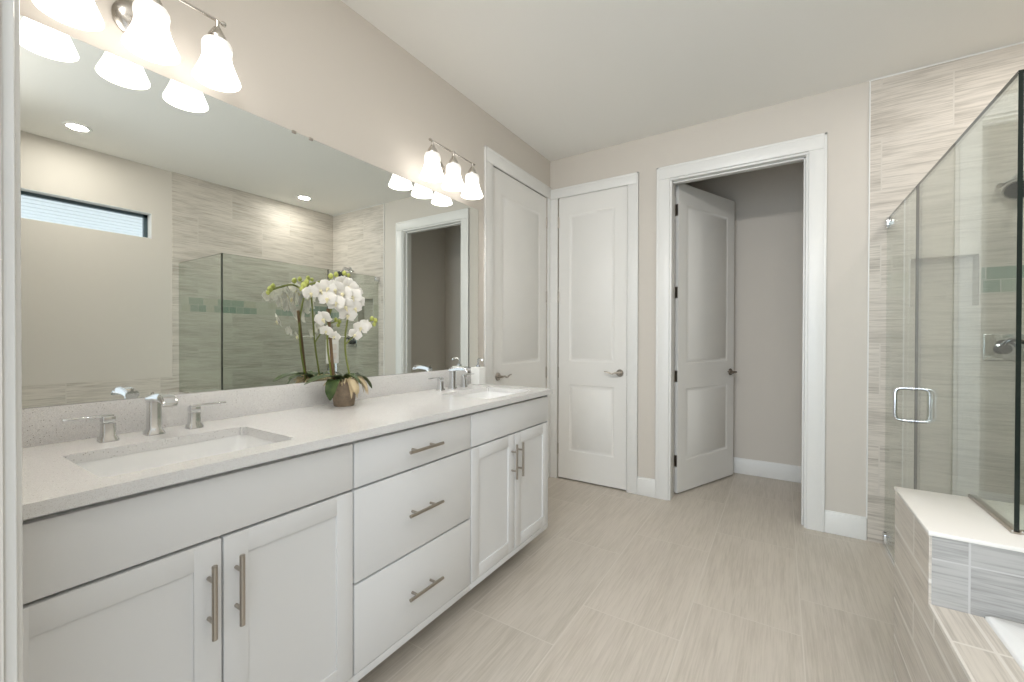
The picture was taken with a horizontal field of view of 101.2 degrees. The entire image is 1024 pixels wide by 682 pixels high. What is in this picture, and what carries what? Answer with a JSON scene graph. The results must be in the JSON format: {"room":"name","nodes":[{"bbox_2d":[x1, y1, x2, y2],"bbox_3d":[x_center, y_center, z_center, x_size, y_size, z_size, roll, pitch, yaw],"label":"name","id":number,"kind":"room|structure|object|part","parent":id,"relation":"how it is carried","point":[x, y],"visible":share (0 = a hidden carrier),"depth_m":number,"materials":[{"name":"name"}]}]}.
{"room":"bathroom","nodes":[
{"label":"bathroom","id":0,"kind":"room"},
{"bbox_2d":[0,85,3,681],"bbox_3d":[-0.163,-0.170,0.133,3.538,2.792,0.150,0,0,33],"label":"wall","id":1,"kind":"structure","parent":0,"point":[1,442],"depth_m":0.53,"materials":[{"name":"beige paint"}]},
{"bbox_2d":[0,0,22,681],"bbox_3d":[-0.723,-0.043,0.495,0.105,2.530,0.186,0,0,33],"label":"door frame","id":2,"kind":"structure","parent":1,"relation":"attached to","point":[9,9],"depth_m":0.54,"materials":[{"name":"white wood"}]},
{"bbox_2d":[20,0,549,408],"bbox_3d":[-0.362,-0.189,2.872,0.250,2.792,4.550,0,0,33],"label":"wall","id":3,"kind":"structure","parent":0,"point":[319,70],"depth_m":1.93,"materials":[{"name":"beige paint"}]},
{"bbox_2d":[32,0,240,91],"bbox_3d":[-1.109,-0.977,1.280,0.197,0.209,0.483,0,0,33],"label":"vanity light","id":4,"kind":"object","parent":3,"relation":"attached to","point":[145,24],"visible":1,"depth_m":1.28,"materials":[{"name":"white glass"}]},
{"bbox_3d":[-1.177,-0.939,1.117,0.135,0.134,0.135,0,0,33],"label":"lamp shade","id":5,"kind":"part","parent":4,"relation":"part of","materials":[{"name":"white glass"}]},
{"bbox_3d":[-1.083,-0.939,1.264,0.135,0.134,0.135,0,0,33],"label":"lamp shade","id":6,"kind":"part","parent":4,"relation":"part of","materials":[{"name":"white glass"}]},
{"bbox_3d":[-0.989,-0.940,1.410,0.135,0.134,0.135,0,0,33],"label":"lamp shade","id":7,"kind":"part","parent":4,"relation":"part of","materials":[{"name":"white glass"}]},
{"bbox_2d":[208,20,226,40],"bbox_3d":[-0.989,-1.039,1.409,0.056,0.069,0.056,0,0,33],"label":"socket","id":8,"kind":"object","parent":4,"relation":"attached to","point":[216,32],"depth_m":1.39,"materials":[{"name":"grey metal"}]},
{"bbox_2d":[22,367,470,447],"bbox_3d":[-0.825,0.231,1.899,0.019,0.104,2.104,0,0,33],"label":"backsplash","id":9,"kind":"structure","parent":3,"relation":"attached to","point":[40,425],"depth_m":1.48,"materials":[{"name":"stone"}]},
{"bbox_2d":[20,15,477,407],"bbox_3d":[-0.812,-0.352,1.924,0.010,1.060,2.162,0,0,33],"label":"mirror","id":10,"kind":"object","parent":3,"relation":"attached to","point":[171,230],"visible":0.98,"depth_m":1.48,"materials":[{"name":"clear mirror"}]},
{"bbox_2d":[327,339,338,363],"bbox_3d":[-0.816,0.047,1.913,0.008,0.110,0.060,0,0,33],"label":"outlet","id":11,"kind":"object","parent":10,"relation":"attached to","point":[335,343],"visible":0.54,"depth_m":1.92,"materials":[{"name":"white plastic"}]},
{"bbox_2d":[420,138,482,199],"bbox_3d":[-0.364,-0.991,2.444,0.197,0.209,0.483,0,0,33],"label":"vanity light","id":12,"kind":"object","parent":3,"relation":"attached to","point":[433,169],"visible":1,"depth_m":2.39,"materials":[{"name":"white glass"}]},
{"bbox_2d":[427,141,436,151],"bbox_3d":[-0.432,-1.052,2.280,0.056,0.069,0.056,0,0,33],"label":"socket","id":13,"kind":"object","parent":12,"relation":"attached to","point":[432,148],"depth_m":2.26,"materials":[{"name":"grey metal"}]},
{"bbox_3d":[-0.432,-0.953,2.281,0.135,0.134,0.135,0,0,33],"label":"lamp shade","id":14,"kind":"part","parent":12,"relation":"part of","materials":[{"name":"white glass"}]},
{"bbox_2d":[449,155,457,162],"bbox_3d":[-0.338,-1.052,2.427,0.056,0.069,0.056,0,0,33],"label":"socket","id":15,"kind":"object","parent":12,"relation":"attached to","point":[453,159],"depth_m":2.41,"materials":[{"name":"grey metal"}]},
{"bbox_3d":[-0.338,-0.953,2.428,0.135,0.134,0.135,0,0,33],"label":"lamp shade","id":16,"kind":"part","parent":12,"relation":"part of","materials":[{"name":"white glass"}]},
{"bbox_3d":[-0.244,-0.954,2.574,0.135,0.134,0.135,0,0,33],"label":"lamp shade","id":17,"kind":"part","parent":12,"relation":"part of","materials":[{"name":"white glass"}]},
{"bbox_2d":[468,163,476,173],"bbox_3d":[-0.244,-1.053,2.574,0.056,0.069,0.056,0,0,33],"label":"socket","id":18,"kind":"object","parent":12,"relation":"attached to","point":[471,171],"depth_m":2.56,"materials":[{"name":"grey metal"}]},
{"bbox_2d":[493,167,546,387],"bbox_3d":[0.091,-0.026,3.336,0.097,2.438,0.816,0,0,33],"label":"door","id":19,"kind":"structure","parent":3,"relation":"in","point":[519,212],"depth_m":3.29,"materials":[{"name":"white wood"}]},
{"bbox_3d":[-0.057,0.259,3.073,0.059,0.061,0.146,0,0,33],"label":"handle","id":20,"kind":"part","parent":19,"relation":"part of","materials":[{"name":"silver metal"}]},
{"bbox_2d":[484,145,638,493],"bbox_3d":[0.409,-0.068,3.125,0.788,2.552,1.033,0,0,33],"label":"door frame","id":21,"kind":"structure","parent":3,"relation":"attached to","point":[632,179],"depth_m":3.33,"materials":[{"name":"white wood"}]},
{"bbox_2d":[358,473,894,681],"bbox_3d":[0.423,1.271,1.101,3.498,0.100,6.700,0,0,33],"label":"floor","id":22,"kind":"structure","parent":0,"point":[720,580],"depth_m":1.96,"materials":[{"name":"tile"}]},
{"bbox_2d":[23,442,352,681],"bbox_3d":[-0.929,0.766,1.171,0.599,0.902,0.749,0,0,33],"label":"vanity cabinet","id":23,"kind":"object","parent":22,"relation":"on","point":[245,574],"visible":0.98,"depth_m":0.99,"materials":[{"name":"white paint"}]},
{"bbox_3d":[-0.818,0.779,0.878,0.020,0.594,0.369,0,0,33],"label":"door","id":24,"kind":"part","parent":23,"relation":"part of","materials":[{"name":"white paint"}]},
{"bbox_3d":[-0.716,0.402,1.033,0.020,0.144,0.743,0,0,33],"label":"false drawer","id":25,"kind":"part","parent":23,"relation":"part of","materials":[{"name":"white paint"}]},
{"bbox_3d":[-0.708,0.615,0.993,0.038,0.175,0.012,0,0,33],"label":"handle","id":26,"kind":"part","parent":23,"relation":"part of","materials":[{"name":"silver metal"}]},
{"bbox_3d":[-0.676,0.615,1.044,0.038,0.175,0.012,0,0,33],"label":"handle","id":27,"kind":"part","parent":23,"relation":"part of","materials":[{"name":"silver metal"}]},
{"bbox_3d":[-0.616,0.778,1.193,0.020,0.594,0.369,0,0,33],"label":"door","id":28,"kind":"part","parent":23,"relation":"part of","materials":[{"name":"white paint"}]},
{"bbox_2d":[22,367,552,519],"bbox_3d":[-0.581,0.246,1.743,0.599,0.131,2.104,0,0,33],"label":"countertop","id":29,"kind":"structure","parent":23,"relation":"on","point":[299,417],"depth_m":1.31,"materials":[{"name":"stone"}]},
{"bbox_2d":[61,392,225,442],"bbox_3d":[-1.056,0.221,1.263,0.149,0.130,0.394,0,0,33],"label":"faucet","id":30,"kind":"object","parent":29,"relation":"on","point":[154,403],"visible":1,"depth_m":1.27,"materials":[{"name":"silver metal"}]},
{"bbox_3d":[-1.177,0.221,1.170,0.029,0.022,0.106,0,0,33],"label":"lever","id":31,"kind":"part","parent":30,"relation":"part of","materials":[{"name":"silver metal"}]},
{"bbox_3d":[-1.156,0.260,1.202,0.042,0.052,0.042,0,0,33],"label":"handle","id":32,"kind":"part","parent":30,"relation":"part of","materials":[{"name":"silver metal"}]},
{"bbox_3d":[-1.056,0.221,1.263,0.149,0.130,0.046,0,0,33],"label":"spout","id":33,"kind":"part","parent":30,"relation":"part of","materials":[{"name":"silver metal"}]},
{"bbox_3d":[-1.043,0.259,1.379,0.042,0.052,0.042,0,0,33],"label":"handle","id":34,"kind":"part","parent":30,"relation":"part of","materials":[{"name":"silver metal"}]},
{"bbox_3d":[-1.022,0.220,1.412,0.029,0.022,0.106,0,0,33],"label":"lever","id":35,"kind":"part","parent":30,"relation":"part of","materials":[{"name":"silver metal"}]},
{"bbox_2d":[76,435,276,477],"bbox_3d":[-0.882,0.380,1.146,0.356,0.130,0.464,0,0,33],"label":"sink","id":36,"kind":"object","parent":29,"relation":"in","point":[114,466],"visible":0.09,"depth_m":1.24,"materials":[{"name":"white ceramic"}]},
{"bbox_2d":[299,270,377,406],"bbox_3d":[-0.736,-0.011,1.805,0.179,0.588,0.373,0,0,33],"label":"potted orchid","id":37,"kind":"object","parent":29,"relation":"on","point":[343,294],"visible":1,"depth_m":1.77,"materials":[{"name":"beige plant"}]},
{"bbox_3d":[-0.794,-0.196,1.657,0.065,0.051,0.010,-8,22,-32],"label":"flower","id":38,"kind":"part","parent":37,"relation":"part of","materials":[{"name":"white plant"}]},
{"bbox_3d":[-0.789,-0.031,1.741,0.045,0.450,0.162,0,0,33],"label":"stem","id":39,"kind":"part","parent":37,"relation":"part of","materials":[{"name":"green plant"}]},
{"bbox_3d":[-0.772,-0.211,1.682,0.073,0.057,0.011,-29,35,-32],"label":"flower","id":40,"kind":"part","parent":37,"relation":"part of","materials":[{"name":"white plant"}]},
{"bbox_3d":[-0.764,-0.096,1.693,0.073,0.057,0.011,-25,20,11],"label":"flower","id":41,"kind":"part","parent":37,"relation":"part of","materials":[{"name":"white plant"}]},
{"bbox_3d":[-0.768,-0.046,1.738,0.053,0.041,0.008,12,3,-29],"label":"flower","id":42,"kind":"part","parent":37,"relation":"part of","materials":[{"name":"white plant"}]},
{"bbox_3d":[-0.746,-0.178,1.698,0.073,0.057,0.011,2,0,-16],"label":"flower","id":43,"kind":"part","parent":37,"relation":"part of","materials":[{"name":"white plant"}]},
{"bbox_3d":[-0.747,-0.222,1.709,0.012,0.060,0.078,11,-19,45],"label":"flower","id":44,"kind":"part","parent":37,"relation":"part of","materials":[{"name":"white plant"}]},
{"bbox_3d":[-0.746,-0.025,1.770,0.053,0.041,0.008,23,22,-12],"label":"flower","id":45,"kind":"part","parent":37,"relation":"part of","materials":[{"name":"white plant"}]},
{"bbox_3d":[-0.724,-0.164,1.725,0.078,0.060,0.012,-4,-7,-16],"label":"flower","id":46,"kind":"part","parent":37,"relation":"part of","materials":[{"name":"white plant"}]},
{"bbox_3d":[-0.730,-0.222,1.731,0.082,0.063,0.012,-8,24,-5],"label":"flower","id":47,"kind":"part","parent":37,"relation":"part of","materials":[{"name":"white plant"}]},
{"bbox_3d":[-0.712,-0.247,1.762,0.012,0.060,0.078,28,3,32],"label":"flower","id":48,"kind":"part","parent":37,"relation":"part of","materials":[{"name":"white plant"}]},
{"bbox_3d":[-0.706,-0.204,1.754,0.082,0.063,0.012,-7,-4,-1],"label":"flower","id":49,"kind":"part","parent":37,"relation":"part of","materials":[{"name":"white plant"}]},
{"bbox_3d":[-0.738,0.230,1.848,0.112,0.106,0.112,0,0,33],"label":"pot","id":50,"kind":"part","parent":37,"relation":"part of","materials":[{"name":"brown ceramic"}]},
{"bbox_3d":[-0.699,-0.151,1.752,0.082,0.063,0.012,-26,29,-9],"label":"flower","id":51,"kind":"part","parent":37,"relation":"part of","materials":[{"name":"white plant"}]},
{"bbox_3d":[-0.723,-0.041,1.827,0.029,0.469,0.087,0,0,7],"label":"stem","id":52,"kind":"part","parent":37,"relation":"part of","materials":[{"name":"green"}]},
{"bbox_3d":[-0.693,-0.117,1.776,0.078,0.060,0.012,13,12,-38],"label":"flower","id":53,"kind":"part","parent":37,"relation":"part of","materials":[{"name":"white plant"}]},
{"bbox_3d":[-0.689,-0.237,1.780,0.082,0.063,0.012,19,15,-16],"label":"flower","id":54,"kind":"part","parent":37,"relation":"part of","materials":[{"name":"white plant"}]},
{"bbox_3d":[-0.681,-0.194,1.784,0.086,0.066,0.013,-22,5,-15],"label":"flower","id":55,"kind":"part","parent":37,"relation":"part of","materials":[{"name":"white plant"}]},
{"bbox_3d":[-0.675,-0.147,1.787,0.012,0.063,0.082,14,36,41],"label":"flower","id":56,"kind":"part","parent":37,"relation":"part of","materials":[{"name":"white plant"}]},
{"bbox_3d":[-0.682,-0.033,1.832,0.061,0.048,0.009,31,1,-28],"label":"flower","id":57,"kind":"part","parent":37,"relation":"part of","materials":[{"name":"white plant"}]},
{"bbox_3d":[-0.662,-0.063,1.848,0.069,0.054,0.010,8,-4,-10],"label":"flower","id":58,"kind":"part","parent":37,"relation":"part of","materials":[{"name":"white plant"}]},
{"bbox_3d":[-0.649,-0.074,1.866,0.009,0.048,0.061,3,-22,47],"label":"flower","id":59,"kind":"part","parent":37,"relation":"part of","materials":[{"name":"white plant"}]},
{"bbox_2d":[428,367,473,390],"bbox_3d":[-0.306,0.215,2.444,0.149,0.130,0.394,0,0,33],"label":"faucet","id":60,"kind":"object","parent":29,"relation":"on","point":[452,371],"visible":1,"depth_m":2.45,"materials":[{"name":"silver metal"}]},
{"bbox_3d":[-0.426,0.215,2.350,0.029,0.022,0.106,0,0,33],"label":"lever","id":61,"kind":"part","parent":60,"relation":"part of","materials":[{"name":"silver metal"}]},
{"bbox_3d":[-0.406,0.254,2.383,0.042,0.052,0.042,0,0,33],"label":"handle","id":62,"kind":"part","parent":60,"relation":"part of","materials":[{"name":"silver metal"}]},
{"bbox_3d":[-0.306,0.215,2.444,0.149,0.130,0.046,0,0,33],"label":"spout","id":63,"kind":"part","parent":60,"relation":"part of","materials":[{"name":"silver metal"}]},
{"bbox_3d":[-0.292,0.253,2.560,0.042,0.052,0.042,0,0,33],"label":"handle","id":64,"kind":"part","parent":60,"relation":"part of","materials":[{"name":"silver metal"}]},
{"bbox_3d":[-0.272,0.214,2.592,0.029,0.022,0.106,0,0,33],"label":"lever","id":65,"kind":"part","parent":60,"relation":"part of","materials":[{"name":"silver metal"}]},
{"bbox_2d":[471,358,484,384],"bbox_3d":[-0.212,0.193,2.706,0.086,0.171,0.070,0,0,33],"label":"soap dispenser","id":66,"kind":"object","parent":29,"relation":"on","point":[478,378],"visible":1,"depth_m":2.68,"materials":[{"name":"white ceramic"}]},
{"bbox_2d":[471,367,484,384],"bbox_3d":[-0.218,0.223,2.711,0.070,0.112,0.070,0,0,33],"label":"bottle","id":67,"kind":"object","parent":66,"relation":"attached to","point":[478,378],"depth_m":2.68,"materials":[{"name":"white ceramic"}]},
{"bbox_2d":[462,391,514,398],"bbox_3d":[-0.133,0.374,2.317,0.356,0.130,0.464,0,0,33],"label":"sink","id":68,"kind":"object","parent":29,"relation":"in","point":[486,394],"visible":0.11,"depth_m":2.53,"materials":[{"name":"white ceramic"}]},
{"bbox_2d":[349,414,470,681],"bbox_3d":[-0.564,0.763,1.740,0.599,0.902,0.604,0,0,33],"label":"drawers","id":69,"kind":"object","parent":22,"relation":"on","point":[411,489],"visible":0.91,"depth_m":1.54,"materials":[{"name":"white paint"}]},
{"bbox_3d":[-0.352,0.629,1.604,0.020,0.299,0.598,0,0,33],"label":"drawer","id":70,"kind":"part","parent":69,"relation":"part of","materials":[{"name":"white paint"}]},
{"bbox_3d":[-0.352,0.399,1.603,0.020,0.144,0.598,0,0,33],"label":"drawer","id":71,"kind":"part","parent":69,"relation":"part of","materials":[{"name":"white paint"}]},
{"bbox_3d":[-0.353,0.929,1.606,0.020,0.286,0.598,0,0,33],"label":"drawer","id":72,"kind":"part","parent":69,"relation":"part of","materials":[{"name":"white paint"}]},
{"bbox_3d":[-0.363,1.090,1.613,0.038,0.028,0.604,0,0,33],"label":"rail","id":73,"kind":"part","parent":69,"relation":"part of","materials":[{"name":"white paint"}]},
{"bbox_3d":[-0.329,0.933,1.590,0.038,0.012,0.175,0,0,33],"label":"handle","id":74,"kind":"part","parent":69,"relation":"part of","materials":[{"name":"silver metal"}]},
{"bbox_3d":[-0.328,0.631,1.588,0.038,0.012,0.175,0,0,33],"label":"handle","id":75,"kind":"part","parent":69,"relation":"part of","materials":[{"name":"silver metal"}]},
{"bbox_3d":[-0.328,0.401,1.586,0.038,0.012,0.175,0,0,33],"label":"handle","id":76,"kind":"part","parent":69,"relation":"part of","materials":[{"name":"silver metal"}]},
{"bbox_2d":[467,395,547,589],"bbox_3d":[-0.203,0.760,2.305,0.599,0.902,0.737,0,0,33],"label":"vanity cabinet","id":77,"kind":"object","parent":22,"relation":"on","point":[508,448],"visible":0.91,"depth_m":2.10,"materials":[{"name":"white paint"}]},
{"bbox_3d":[-0.092,0.774,2.013,0.020,0.594,0.357,0,0,33],"label":"door","id":78,"kind":"part","parent":77,"relation":"part of","materials":[{"name":"white paint"}]},
{"bbox_3d":[0.006,0.396,2.163,0.020,0.144,0.719,0,0,33],"label":"false drawer","id":79,"kind":"part","parent":77,"relation":"part of","materials":[{"name":"white paint"}]},
{"bbox_3d":[-0.005,1.087,2.173,0.038,0.028,0.725,0,0,33],"label":"rail","id":80,"kind":"part","parent":77,"relation":"part of","materials":[{"name":"white paint"}]},
{"bbox_3d":[0.014,0.609,2.123,0.038,0.175,0.012,0,0,33],"label":"handle","id":81,"kind":"part","parent":77,"relation":"part of","materials":[{"name":"silver metal"}]},
{"bbox_3d":[0.047,0.609,2.173,0.038,0.175,0.012,0,0,33],"label":"handle","id":82,"kind":"part","parent":77,"relation":"part of","materials":[{"name":"silver metal"}]},
{"bbox_3d":[0.103,0.772,2.317,0.020,0.594,0.357,0,0,33],"label":"door","id":83,"kind":"part","parent":77,"relation":"part of","materials":[{"name":"white paint"}]},
{"bbox_3d":[-0.025,0.701,2.622,0.557,0.788,0.012,0,0,33],"label":"panel","id":84,"kind":"part","parent":77,"relation":"part of","materials":[{"name":"white paint"}]},
{"bbox_2d":[882,543,893,565],"bbox_3d":[2.053,1.214,2.236,0.024,0.004,0.659,0,0,33],"label":"threshold","id":85,"kind":"object","parent":22,"relation":"on","point":[884,545],"visible":0.22,"depth_m":2.40,"materials":[{"name":"grey metal"}]},
{"bbox_2d":[914,69,1023,534],"bbox_3d":[1.611,0.251,1.534,0.018,1.940,0.991,0,0,33],"label":"shower door frame","id":86,"kind":"structure","parent":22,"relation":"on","point":[1014,529],"depth_m":1.12,"materials":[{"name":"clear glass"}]},
{"bbox_2d":[985,616,1023,671],"bbox_3d":[1.228,0.903,0.208,0.964,0.392,1.458,0,0,33],"label":"bathtub","id":87,"kind":"object","parent":22,"relation":"on","point":[1010,633],"visible":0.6,"depth_m":1.00,"materials":[{"name":"white ceramic"}]},
{"bbox_2d":[341,0,1023,160],"bbox_3d":[1.052,-1.625,1.960,3.598,0.100,4.550,0,0,33],"label":"ceiling","id":88,"kind":"structure","parent":0,"point":[568,78],"depth_m":2.28,"materials":[{"name":"white paint"}]},
{"bbox_2d":[684,161,803,465],"bbox_3d":[1.973,-0.187,3.433,1.520,2.792,1.028,0,0,33],"label":"wall","id":89,"kind":"structure","parent":0,"point":[768,221],"depth_m":3.71,"materials":[{"name":"beige paint"}]},
{"bbox_2d":[733,457,800,482],"bbox_3d":[1.924,1.138,3.397,1.250,0.142,0.903,0,0,33],"label":"baseboard","id":90,"kind":"structure","parent":89,"relation":"attached to","point":[779,471],"depth_m":3.71,"materials":[{"name":"white wood"}]},
{"bbox_2d":[550,43,1023,545],"bbox_3d":[1.690,-0.184,2.928,3.148,2.792,0.128,0,0,33],"label":"wall","id":91,"kind":"structure","parent":0,"point":[968,229],"depth_m":2.47,"materials":[{"name":"paint"}]},
{"bbox_2d":[557,185,627,489],"bbox_3d":[0.654,-0.026,3.517,0.615,2.438,0.097,0,0,33],"label":"door","id":92,"kind":"structure","parent":91,"relation":"in","point":[592,226],"depth_m":3.51,"materials":[{"name":"white wood"}]},
{"bbox_3d":[0.819,0.259,3.390,0.146,0.061,0.059,0,0,33],"label":"handle","id":93,"kind":"part","parent":92,"relation":"part of","materials":[{"name":"silver metal"}]},
{"bbox_2d":[674,184,736,492],"bbox_3d":[1.633,-0.025,3.541,0.848,2.440,0.154,0,0,-34],"label":"door","id":94,"kind":"structure","parent":91,"relation":"in","point":[704,371],"depth_m":3.48,"materials":[{"name":"white wood"}]},
{"bbox_3d":[1.916,0.273,3.679,0.146,0.061,0.059,0,0,-34],"label":"handle","id":95,"kind":"part","parent":94,"relation":"part of","materials":[{"name":"silver metal"}]},
{"bbox_2d":[655,132,826,531],"bbox_3d":[1.580,-0.054,2.995,1.048,2.530,0.138,0,0,33],"label":"door frame","id":96,"kind":"structure","parent":91,"relation":"attached to","point":[812,150],"depth_m":2.77,"materials":[{"name":"white wood"}]},
{"bbox_2d":[637,476,866,540],"bbox_3d":[1.573,1.140,2.935,1.393,0.142,0.014,0,0,33],"label":"baseboard","id":97,"kind":"structure","parent":91,"relation":"attached to","point":[838,523],"depth_m":2.63,"materials":[{"name":"white wood"}]},
{"bbox_2d":[882,186,934,561],"bbox_3d":[2.056,0.243,2.231,0.148,1.932,0.654,0,0,33],"label":"shower door","id":98,"kind":"structure","parent":91,"relation":"attached to","point":[889,220],"depth_m":2.02,"materials":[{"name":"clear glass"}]},
{"bbox_3d":[2.053,0.236,2.226,0.010,1.918,0.643,0,0,33],"label":"glass pane","id":99,"kind":"part","parent":98,"relation":"part of","materials":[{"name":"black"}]},
{"bbox_3d":[1.906,0.303,1.997,0.148,0.180,0.026,0,0,33],"label":"pull handle","id":100,"kind":"part","parent":98,"relation":"part of","materials":[{"name":"silver metal"}]},
{"bbox_2d":[866,41,1023,518],"bbox_3d":[2.587,-0.246,2.322,0.967,2.657,0.084,0,0,33],"label":"trim","id":101,"kind":"structure","parent":91,"relation":"attached to","point":[1023,41],"depth_m":2.54,"materials":[{"name":"silver metal"}]},
{"bbox_2d":[983,334,1023,360],"bbox_3d":[2.615,0.034,2.212,0.170,0.146,0.082,0,0,33],"label":"shower valve","id":102,"kind":"object","parent":91,"relation":"attached to","point":[996,347],"visible":0.92,"depth_m":2.24,"materials":[{"name":"silver metal"}]},
{"bbox_3d":[2.616,0.011,2.183,0.106,0.054,0.034,0,0,33],"label":"lever","id":103,"kind":"part","parent":102,"relation":"part of","materials":[{"name":"silver metal"}]},
{"bbox_2d":[996,171,1023,199],"bbox_3d":[2.592,-0.806,2.159,0.128,0.166,0.212,0,1,42],"label":"showerhead","id":104,"kind":"object","parent":91,"relation":"attached to","point":[1009,188],"visible":0.58,"depth_m":2.14,"materials":[{"name":"silver metal"}]},
{"bbox_3d":[2.604,-0.842,2.175,0.115,0.069,0.138,0,0,33],"label":"arm","id":105,"kind":"part","parent":104,"relation":"part of","materials":[{"name":"silver metal"}]},
{"bbox_3d":[2.554,-0.761,2.114,0.104,0.068,0.084,0,0,33],"label":"nozzle plate","id":106,"kind":"part","parent":104,"relation":"part of","materials":[{"name":"grey metal"}]},
{"bbox_2d":[928,608,968,681],"bbox_3d":[0.740,0.976,0.522,0.012,0.498,1.468,0,0,33],"label":"wall","id":107,"kind":"structure","parent":0,"point":[943,666],"depth_m":1.05,"materials":[{"name":"tile"}]},
{"bbox_2d":[928,604,1023,681],"bbox_3d":[0.779,0.722,0.495,0.104,0.012,1.468,0,0,33],"label":"tub surround","id":108,"kind":"object","parent":107,"relation":"on","point":[982,656],"visible":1,"depth_m":0.98,"materials":[{"name":"tile"}]},
{"bbox_2d":[893,491,1023,681],"bbox_3d":[1.688,0.876,1.023,1.069,0.696,0.404,0,0,33],"label":"wall","id":109,"kind":"structure","parent":0,"point":[970,578],"depth_m":1.13,"materials":[{"name":"tile"}]},
{"bbox_2d":[894,487,1023,552],"bbox_3d":[1.689,0.522,1.022,1.071,0.012,0.411,0,0,33],"label":"ledge cap","id":110,"kind":"object","parent":109,"relation":"on","point":[948,516],"visible":1,"depth_m":1.22,"materials":[{"name":"white stone"}]},
{"bbox_2d":[1019,140,1023,534],"bbox_3d":[1.722,-0.099,0.886,0.869,1.232,0.014,0,0,33],"label":"screen","id":111,"kind":"object","parent":110,"relation":"on","point":[1022,531],"visible":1,"depth_m":1.12,"materials":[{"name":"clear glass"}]}
]}

